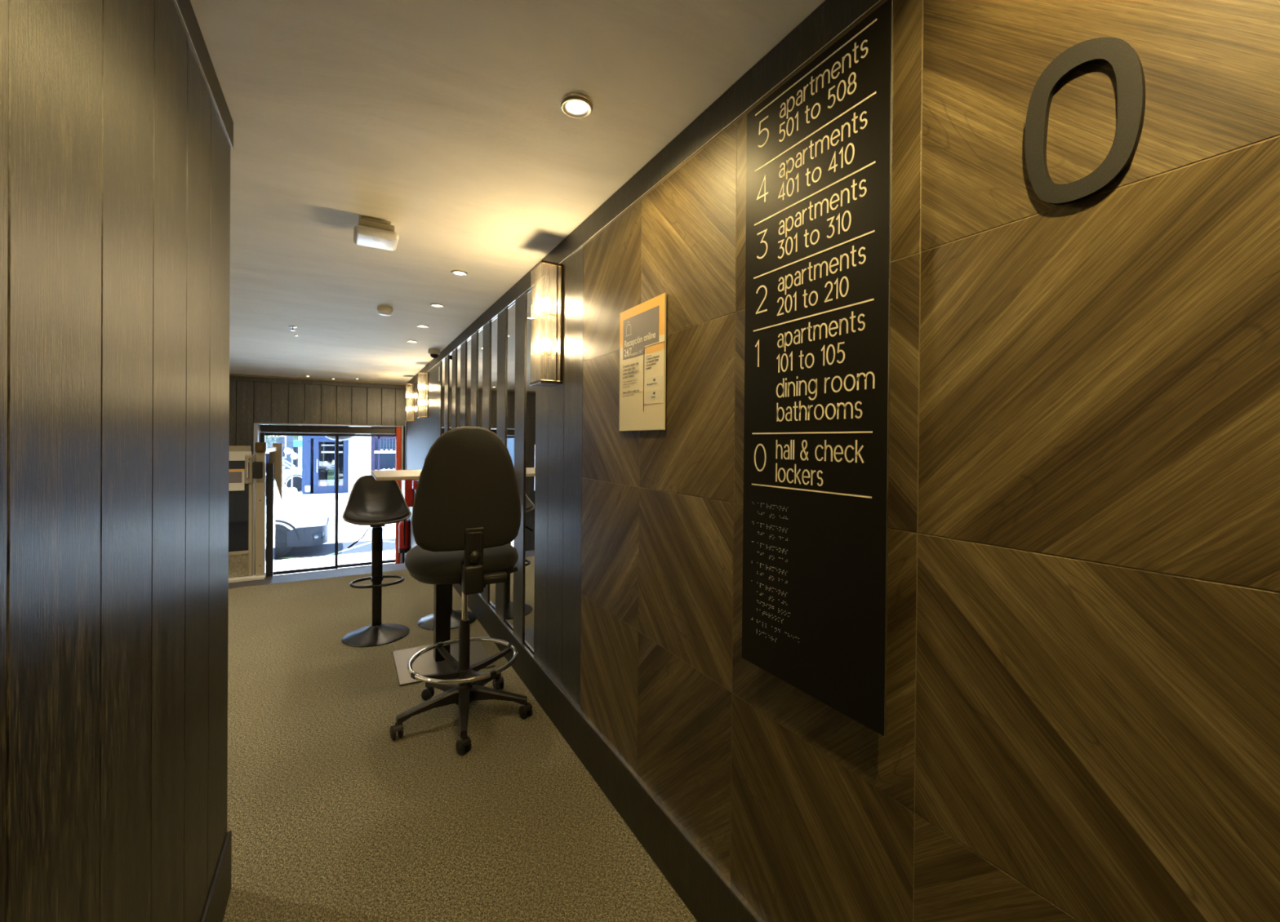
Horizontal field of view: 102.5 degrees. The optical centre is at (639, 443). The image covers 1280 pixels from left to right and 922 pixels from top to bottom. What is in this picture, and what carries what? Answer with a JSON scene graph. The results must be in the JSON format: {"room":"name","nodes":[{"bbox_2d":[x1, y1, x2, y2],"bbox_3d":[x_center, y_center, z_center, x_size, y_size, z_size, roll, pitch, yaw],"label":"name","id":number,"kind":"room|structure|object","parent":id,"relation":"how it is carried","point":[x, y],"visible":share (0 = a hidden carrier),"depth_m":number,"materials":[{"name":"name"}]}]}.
{"room":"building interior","nodes":[
{"label":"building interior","id":0,"kind":"room"},
{"bbox_2d":[0,0,230,921],"bbox_3d":[-0.415,0.203,-0.103,0.220,2.288,3.630,0,0,-30],"label":"wall","id":1,"kind":"structure","parent":0,"point":[115,147],"depth_m":0.75,"materials":[{"name":"black wood"}]},
{"bbox_2d":[172,0,233,149],"bbox_3d":[-0.308,-0.900,-0.051,0.006,0.079,3.632,0,0,-30],"label":"trim","id":2,"kind":"structure","parent":1,"relation":"attached to","point":[184,10],"depth_m":1.22,"materials":[{"name":"black"}]},
{"bbox_2d":[200,831,231,921],"bbox_3d":[-0.325,1.260,-0.040,0.010,0.176,3.632,0,0,-30],"label":"baseboard","id":3,"kind":"structure","parent":1,"relation":"attached to","point":[215,909],"depth_m":1.41,"materials":[{"name":"black wood"}]},
{"bbox_2d":[229,375,405,563],"bbox_3d":[-5.993,0.518,7.714,4.478,3.088,0.300,0,0,-30],"label":"wall","id":4,"kind":"structure","parent":0,"point":[251,402],"depth_m":8.00,"materials":[{"name":"black wood"}]},
{"bbox_2d":[229,375,405,389],"bbox_3d":[-5.906,-0.966,7.578,4.478,0.065,0.018,0,0,-30],"label":"trim","id":5,"kind":"structure","parent":4,"relation":"attached to","point":[231,377],"depth_m":8.03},
{"bbox_2d":[229,373,405,385],"bbox_3d":[-5.902,-1.012,7.572,4.478,0.023,0.030,0,0,-30],"label":"cove","id":6,"kind":"object","parent":4,"relation":"attached to","point":[235,375],"visible":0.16,"depth_m":8.02,"materials":[{"name":"brown wood"}]},
{"bbox_2d":[228,563,407,589],"bbox_3d":[-4.190,1.353,4.480,4.598,0.121,0.313,0,0,-30],"label":"trim","id":7,"kind":"structure","parent":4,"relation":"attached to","point":[364,571],"depth_m":5.04,"materials":[{"name":"metal"}]},
{"bbox_2d":[259,424,395,575],"bbox_3d":[-5.009,0.890,8.384,1.945,2.355,0.205,0,0,-30],"label":"door","id":8,"kind":"structure","parent":4,"relation":"in","point":[280,430],"depth_m":8.42,"materials":[{"name":"grey metal"}]},
{"bbox_2d":[253,422,403,564],"bbox_3d":[-4.965,0.881,8.304,2.038,2.375,0.304,0,0,-30],"label":"trim reveal","id":9,"kind":"structure","parent":4,"relation":"attached to","point":[256,425],"depth_m":8.14,"materials":[{"name":"grey metal"}]},
{"bbox_2d":[275,563,395,576],"bbox_3d":[-5.146,2.127,6.220,4.678,0.100,3.845,0,0,-30],"label":"floor","id":10,"kind":"structure","parent":0,"point":[388,563],"depth_m":8.41,"materials":[{"name":"concrete"}]},
{"bbox_2d":[228,442,282,583],"bbox_3d":[-4.310,1.033,5.236,1.038,2.110,1.326,0,0,-30],"label":"lift","id":11,"kind":"object","parent":10,"relation":"on","point":[251,480],"visible":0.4,"depth_m":4.91,"materials":[{"name":"beige metal"}]},
{"bbox_2d":[395,426,400,564],"bbox_3d":[-4.100,0.894,8.724,0.092,2.360,0.092,0,0,-30],"label":"standpipe","id":12,"kind":"object","parent":10,"relation":"on","point":[397,428],"visible":0.32,"depth_m":8.68,"materials":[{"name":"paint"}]},
{"bbox_2d":[222,569,697,921],"bbox_3d":[-2.187,1.386,1.065,4.678,0.120,7.600,0,0,-30],"label":"floor","id":13,"kind":"structure","parent":0,"point":[331,818],"depth_m":1.96,"materials":[{"name":"carpet"}]},
{"bbox_2d":[342,475,411,647],"bbox_3d":[-1.806,0.771,3.524,0.429,1.094,0.429,0,0,-30],"label":"bar stool","id":14,"kind":"object","parent":13,"relation":"on","point":[376,504],"visible":0.98,"depth_m":3.51,"materials":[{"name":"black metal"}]},
{"bbox_2d":[370,470,495,686],"bbox_3d":[-1.233,0.749,3.162,0.734,1.149,0.643,0,0,-30],"label":"table","id":15,"kind":"object","parent":13,"relation":"on","point":[432,662],"visible":0.4,"depth_m":3.10,"materials":[{"name":"beige laminate"}]},
{"bbox_2d":[417,584,476,631],"bbox_3d":[-1.429,0.773,3.832,0.429,1.094,0.429,0,0,-30],"label":"bar stool","id":16,"kind":"object","parent":13,"relation":"on","point":[426,623],"visible":0.02,"depth_m":3.78,"materials":[{"name":"black metal"}]},
{"bbox_2d":[389,426,532,755],"bbox_3d":[-0.859,0.626,2.475,0.618,1.407,0.630,0,0,-30],"label":"chair","id":17,"kind":"object","parent":13,"relation":"on","point":[466,509],"visible":1,"depth_m":2.28,"materials":[{"name":"black fabric"}]},
{"bbox_2d":[404,543,518,577],"bbox_3d":[-0.869,0.540,2.516,0.514,0.094,0.488,0,0,-30],"label":"seat cushion","id":18,"kind":"object","parent":17,"relation":"on","point":[419,562],"depth_m":2.32,"materials":[{"name":"black fabric"}]},
{"bbox_2d":[190,0,825,383],"bbox_3d":[-3.147,-1.039,2.865,4.778,0.120,11.718,0,0,-30],"label":"ceiling","id":19,"kind":"structure","parent":0,"point":[444,122],"depth_m":1.59,"materials":[{"name":"paint"}]},
{"bbox_2d":[288,325,297,331],"bbox_3d":[-2.911,-0.966,4.305,0.060,0.035,0.059,0,0,-30],"label":"sprinkler head","id":20,"kind":"object","parent":19,"relation":"attached to","point":[291,326],"visible":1,"depth_m":4.29},
{"bbox_2d":[353,216,399,250],"bbox_3d":[-1.147,-0.916,2.232,0.170,0.085,0.170,0,0,-30],"label":"emergency light","id":21,"kind":"object","parent":19,"relation":"attached to","point":[373,233],"visible":1,"depth_m":2.19,"materials":[{"name":"white plastic"}]},
{"bbox_2d":[377,306,392,315],"bbox_3d":[-1.832,-0.948,3.690,0.100,0.046,0.100,0,0,-30],"label":"smoke detector","id":22,"kind":"object","parent":19,"relation":"attached to","point":[384,311],"visible":1,"depth_m":3.66,"materials":[{"name":"beige plastic"}]},
{"bbox_2d":[407,340,417,342],"bbox_3d":[-2.173,-0.976,4.902,0.090,0.008,0.090,0,0,-30],"label":"recessed light","id":23,"kind":"object","parent":19,"relation":"in","point":[409,341],"visible":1,"depth_m":4.89,"materials":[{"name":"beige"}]},
{"bbox_2d":[417,324,428,328],"bbox_3d":[-1.792,-0.969,4.237,0.090,0.008,0.090,0,0,-30],"label":"recessed light","id":24,"kind":"object","parent":19,"relation":"in","point":[418,326],"visible":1,"depth_m":4.22,"materials":[{"name":"beige"}]},
{"bbox_2d":[427,349,439,358],"bbox_3d":[-2.157,-0.938,5.382,0.120,0.087,0.120,0,0,-30],"label":"dome camera","id":25,"kind":"object","parent":19,"relation":"attached to","point":[433,353],"visible":1,"depth_m":5.34,"materials":[{"name":"beige plastic"}]},
{"bbox_2d":[430,303,444,307],"bbox_3d":[-1.416,-0.963,3.580,0.090,0.008,0.090,0,0,-30],"label":"recessed light","id":26,"kind":"object","parent":19,"relation":"in","point":[435,305],"visible":1,"depth_m":3.57,"materials":[{"name":"beige"}]},
{"bbox_2d":[450,270,467,276],"bbox_3d":[-1.013,-0.956,2.878,0.090,0.008,0.090,0,0,-30],"label":"recessed light","id":27,"kind":"object","parent":19,"relation":"in","point":[457,273],"visible":1,"depth_m":2.87,"materials":[{"name":"beige"}]},
{"bbox_2d":[560,95,592,118],"bbox_3d":[-0.178,-0.942,1.438,0.090,0.008,0.090,0,0,-30],"label":"recessed light","id":28,"kind":"object","parent":19,"relation":"in","point":[577,104],"visible":1,"depth_m":1.43,"materials":[{"name":"beige"}]},
{"bbox_2d":[404,0,1279,921],"bbox_3d":[-1.163,0.578,3.940,0.150,3.088,11.852,0,0,-30],"label":"wall","id":29,"kind":"structure","parent":0,"point":[1082,714],"depth_m":0.80,"materials":[{"name":"brown wood"}]},
{"bbox_2d":[398,518,408,553],"bbox_3d":[-3.713,1.428,8.085,0.154,0.564,0.152,1,0,19],"label":"fire extinguisher","id":30,"kind":"object","parent":29,"relation":"attached to","point":[403,536],"visible":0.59,"depth_m":8.02,"materials":[{"name":"red metal"}]},
{"bbox_2d":[401,480,413,506],"bbox_3d":[-3.570,0.722,7.874,0.113,0.440,0.500,0,0,-30],"label":"upper cabinet","id":31,"kind":"object","parent":29,"relation":"attached to","point":[406,485],"visible":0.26,"depth_m":7.66,"materials":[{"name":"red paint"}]},
{"bbox_2d":[405,383,414,422],"bbox_3d":[-3.403,-0.608,7.600,0.108,0.558,0.160,0,0,-30],"label":"wall sconce","id":32,"kind":"object","parent":29,"relation":"attached to","point":[411,384],"visible":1,"depth_m":7.58,"materials":[{"name":"gold metal"}]},
{"bbox_2d":[412,480,417,489],"bbox_3d":[-3.209,0.583,7.307,0.053,0.120,0.120,0,0,-30],"label":"button","id":33,"kind":"object","parent":29,"relation":"attached to","point":[414,482],"visible":0.94,"depth_m":7.26,"materials":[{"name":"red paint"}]},
{"bbox_2d":[417,372,428,418],"bbox_3d":[-2.672,-0.596,6.325,0.108,0.558,0.160,0,0,-30],"label":"wall sconce","id":34,"kind":"object","parent":29,"relation":"attached to","point":[422,387],"visible":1,"depth_m":6.29,"materials":[{"name":"gold metal"}]},
{"bbox_2d":[438,366,439,381],"bbox_3d":[-2.179,-0.757,5.573,0.003,0.155,0.080,0,0,-30],"label":"wall label","id":35,"kind":"object","parent":29,"relation":"attached to","point":[439,366],"visible":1,"depth_m":5.54,"materials":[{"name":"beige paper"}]},
{"bbox_2d":[440,352,452,435],"bbox_3d":[-1.966,-0.484,5.220,0.005,0.794,0.618,0,0,-30],"label":"mirror","id":36,"kind":"object","parent":29,"relation":"attached to","point":[451,355],"depth_m":5.10,"materials":[{"name":"silver metal"}]},
{"bbox_2d":[456,346,460,427],"bbox_3d":[-1.648,-0.513,4.665,0.005,0.726,0.182,0,0,-30],"label":"mirror","id":37,"kind":"object","parent":29,"relation":"attached to","point":[458,350],"depth_m":4.66,"materials":[{"name":"silver metal"}]},
{"bbox_2d":[466,337,471,426],"bbox_3d":[-1.427,-0.508,4.280,0.005,0.727,0.184,0,0,-30],"label":"mirror","id":38,"kind":"object","parent":29,"relation":"attached to","point":[468,342],"depth_m":4.28,"materials":[{"name":"silver metal"}]},
{"bbox_2d":[476,328,482,427],"bbox_3d":[-1.221,-0.497,3.920,0.005,0.743,0.174,0,0,-30],"label":"mirror","id":39,"kind":"object","parent":29,"relation":"attached to","point":[479,392],"depth_m":3.92,"materials":[{"name":"silver metal"}]},
{"bbox_2d":[489,316,497,434],"bbox_3d":[-1.010,-0.467,3.553,0.005,0.796,0.189,0,0,-30],"label":"mirror","id":40,"kind":"object","parent":29,"relation":"attached to","point":[493,384],"depth_m":3.55,"materials":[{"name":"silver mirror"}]},
{"bbox_2d":[504,573,513,629],"bbox_3d":[-0.813,0.957,3.193,0.005,0.344,0.189,0,0,-30],"label":"mirror","id":41,"kind":"object","parent":29,"relation":"attached to","point":[508,585],"depth_m":3.19,"materials":[{"name":"silver metal"}]},
{"bbox_2d":[506,302,515,467],"bbox_3d":[-0.802,-0.360,3.188,0.005,1.002,0.192,0,0,-30],"label":"mirror","id":42,"kind":"object","parent":29,"relation":"attached to","point":[510,344],"depth_m":3.18,"materials":[{"name":"silver metal"}]},
{"bbox_2d":[523,284,536,653],"bbox_3d":[-0.608,0.137,2.845,0.005,1.990,0.187,0,0,-30],"label":"mirror","id":43,"kind":"object","parent":29,"relation":"attached to","point":[529,513],"depth_m":2.84,"materials":[{"name":"silver metal"}]},
{"bbox_2d":[529,260,564,386],"bbox_3d":[-0.444,-0.558,2.435,0.108,0.558,0.160,0,0,-30],"label":"wall sconce","id":44,"kind":"object","parent":29,"relation":"attached to","point":[554,304],"visible":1,"depth_m":2.42,"materials":[{"name":"gold metal"}]},
{"bbox_2d":[452,584,764,921],"bbox_3d":[-0.352,1.236,2.355,0.016,0.199,7.815,0,0,-30],"label":"baseboard","id":45,"kind":"structure","parent":29,"relation":"attached to","point":[709,896],"depth_m":1.78,"materials":[{"name":"black wood"}]},
{"bbox_2d":[619,293,666,431],"bbox_3d":[0.005,-0.261,1.748,0.012,0.431,0.305,0,0,-30],"label":"poster","id":46,"kind":"object","parent":29,"relation":"attached to","point":[642,326],"visible":1,"depth_m":1.73,"materials":[{"name":"beige paper"}]},
{"bbox_2d":[405,0,883,389],"bbox_3d":[-1.163,-0.916,3.830,0.034,0.098,11.218,0,0,-30],"label":"trim","id":47,"kind":"structure","parent":29,"relation":"attached to","point":[831,19],"depth_m":1.42,"materials":[{"name":"black wood"}]},
{"bbox_2d":[742,0,893,737],"bbox_3d":[0.364,-0.139,1.103,0.028,1.342,0.387,0,0,-30],"label":"sign","id":48,"kind":"object","parent":29,"relation":"attached to","point":[819,166],"visible":1,"depth_m":1.06,"materials":[{"name":"black"}]},
{"bbox_2d":[1024,36,1146,204],"bbox_3d":[0.605,-0.442,0.705,0.010,0.214,0.130,0,0,-30],"label":"number","id":49,"kind":"object","parent":29,"relation":"attached to","point":[1126,64],"depth_m":0.69,"materials":[{"name":"black metal"}]},
{"bbox_3d":[-4.800,-0.881,8.384,24.000,6.700,0.300,0,0,-30],"label":"wall","id":50,"kind":"structure","parent":0,"visible":0},
{"bbox_2d":[324,433,353,440],"bbox_3d":[-5.147,-0.593,8.807,0.480,1.085,0.770,0,0,-30],"label":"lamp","id":51,"kind":"object","parent":50,"relation":"attached to","point":[340,438],"visible":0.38,"depth_m":8.80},
{"label":"outside","id":52,"kind":"structure","parent":0,"visible":0},
{"bbox_2d":[275,462,395,544],"bbox_3d":[-18.155,2.104,31.657,60.000,0.282,47.050,0,0,-30],"label":"plaza","id":53,"kind":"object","parent":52,"point":[347,532],"depth_m":13.27,"materials":[{"name":"white concrete"}]},
{"bbox_2d":[262,424,286,446],"bbox_3d":[-19.004,0.082,25.924,2.162,3.805,2.236,0,0,-30],"label":"street tree","id":54,"kind":"object","parent":53,"relation":"on","point":[269,437],"visible":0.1,"depth_m":25.95,"materials":[{"name":"green plant"}]},
{"bbox_2d":[262,424,298,464],"bbox_3d":[-24.939,-3.040,28.867,9.400,9.920,3.060,0,0,-30],"label":"building","id":55,"kind":"structure","parent":53,"relation":"on","point":[287,442],"depth_m":29.69,"materials":[{"name":"grey"}]},
{"bbox_2d":[275,488,297,500],"bbox_3d":[-12.564,1.827,18.204,0.680,0.500,0.450,0,0,-30],"label":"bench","id":56,"kind":"object","parent":53,"relation":"on","point":[286,492],"visible":0.74,"depth_m":18.06,"materials":[{"name":"white"}]},
{"bbox_2d":[275,458,302,491],"bbox_3d":[-16.016,1.262,21.955,4.015,1.535,2.100,0,0,-30],"label":"parked car","id":57,"kind":"object","parent":53,"relation":"on","point":[286,466],"visible":0.27,"depth_m":21.72,"materials":[{"name":"silver metal"}]},
{"bbox_2d":[284,448,297,500],"bbox_3d":[-11.280,1.113,16.599,0.385,1.965,0.207,0,0,-30],"label":"street lamp","id":58,"kind":"object","parent":53,"relation":"on","point":[287,451],"visible":0.98,"depth_m":16.59,"materials":[{"name":"silver metal"}]},
{"bbox_2d":[291,435,302,467],"bbox_3d":[-17.348,0.074,25.788,1.788,3.851,1.881,0,0,-30],"label":"street tree","id":59,"kind":"object","parent":53,"relation":"on","point":[295,449],"visible":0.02,"depth_m":25.75,"materials":[{"name":"green plant"}]},
{"bbox_2d":[293,440,302,467],"bbox_3d":[-16.105,0.923,24.240,0.430,2.190,0.060,0,0,-30],"label":"street sign","id":60,"kind":"object","parent":53,"relation":"on","point":[296,443],"visible":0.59,"depth_m":24.21,"materials":[{"name":"blue metal"}]},
{"bbox_2d":[298,435,302,467],"bbox_3d":[-18.078,-3.511,35.100,8.500,10.920,3.060,0,0,-30],"label":"building","id":61,"kind":"structure","parent":53,"relation":"on","point":[300,437],"depth_m":31.78,"materials":[{"name":"stone"}]},
{"bbox_2d":[299,425,395,498],"bbox_3d":[-11.279,-0.488,21.396,4.700,5.120,2.250,0,0,-30],"label":"shop","id":62,"kind":"structure","parent":53,"relation":"on","point":[358,456],"depth_m":20.39,"materials":[{"name":"blue"}]},
{"bbox_2d":[305,485,310,492],"bbox_3d":[-12.663,1.714,19.564,0.160,0.230,0.030,0,0,-30],"label":"notice","id":63,"kind":"object","parent":62,"relation":"attached to","point":[307,487],"visible":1,"depth_m":19.55,"materials":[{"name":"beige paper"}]},
{"bbox_2d":[320,481,326,486],"bbox_3d":[-12.459,1.703,20.193,0.220,0.450,0.220,0,0,-30],"label":"display box","id":64,"kind":"object","parent":62,"relation":"on","point":[322,483],"visible":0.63,"depth_m":20.10,"materials":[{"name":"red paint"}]},
{"bbox_2d":[320,469,342,485],"bbox_3d":[-12.571,1.494,20.934,0.780,0.860,0.600,0,0,-30],"label":"table","id":65,"kind":"object","parent":62,"relation":"in","point":[324,470],"visible":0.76,"depth_m":20.82,"materials":[{"name":"grey"}]},
{"bbox_2d":[322,461,328,469],"bbox_3d":[-12.797,0.872,20.913,0.220,0.340,0.220,0,0,-30],"label":"table lamp","id":66,"kind":"object","parent":65,"relation":"on","point":[325,463],"visible":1,"depth_m":20.84,"materials":[{"name":"white"}]},
{"bbox_2d":[327,469,339,486],"bbox_3d":[-12.260,1.478,20.553,0.420,0.900,0.330,0,0,-30],"label":"armchair","id":67,"kind":"object","parent":62,"relation":"on","point":[331,477],"visible":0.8,"depth_m":20.41,"materials":[{"name":"green fabric"}]},
{"bbox_2d":[386,439,395,451],"bbox_3d":[-10.210,0.053,21.034,0.800,0.500,0.010,0,0,-30],"label":"window grille","id":68,"kind":"object","parent":62,"relation":"attached to","point":[386,439],"depth_m":21.01,"materials":[{"name":"blue"}]},
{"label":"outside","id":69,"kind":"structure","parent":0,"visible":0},
{"bbox_2d":[275,538,395,560],"bbox_3d":[-5.999,2.309,10.444,60.000,0.280,1.850,0,0,-30],"label":"road","id":70,"kind":"structure","parent":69,"point":[321,550],"depth_m":10.54,"materials":[{"name":"grey asphalt"}]},
{"bbox_2d":[275,496,328,559],"bbox_3d":[-8.289,1.385,9.809,4.015,1.535,2.100,0,0,-30],"label":"parked car","id":71,"kind":"object","parent":70,"relation":"on","point":[298,523],"visible":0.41,"depth_m":9.86,"materials":[{"name":"white paint"}]},
{"bbox_2d":[275,550,395,561],"bbox_3d":[-5.568,2.177,9.693,24.000,0.160,0.120,0,0,-30],"label":"kerb","id":72,"kind":"object","parent":70,"relation":"on","point":[389,550],"visible":0.1,"depth_m":9.51,"materials":[{"name":"concrete"}]},
{"bbox_2d":[280,540,395,559],"bbox_3d":[-6.564,2.163,10.242,4.851,0.004,1.497,0,0,-30],"label":"road marking","id":73,"kind":"object","parent":70,"relation":"on","point":[383,540],"visible":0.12,"depth_m":10.42,"materials":[{"name":"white paint"}]},
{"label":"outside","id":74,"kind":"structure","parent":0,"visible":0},
{"bbox_2d":[275,551,395,571],"bbox_3d":[-5.231,2.282,9.104,24.000,0.360,1.240,0,0,-30],"label":"sidewalk","id":75,"kind":"structure","parent":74,"point":[366,557],"depth_m":9.15,"materials":[{"name":"white concrete"}]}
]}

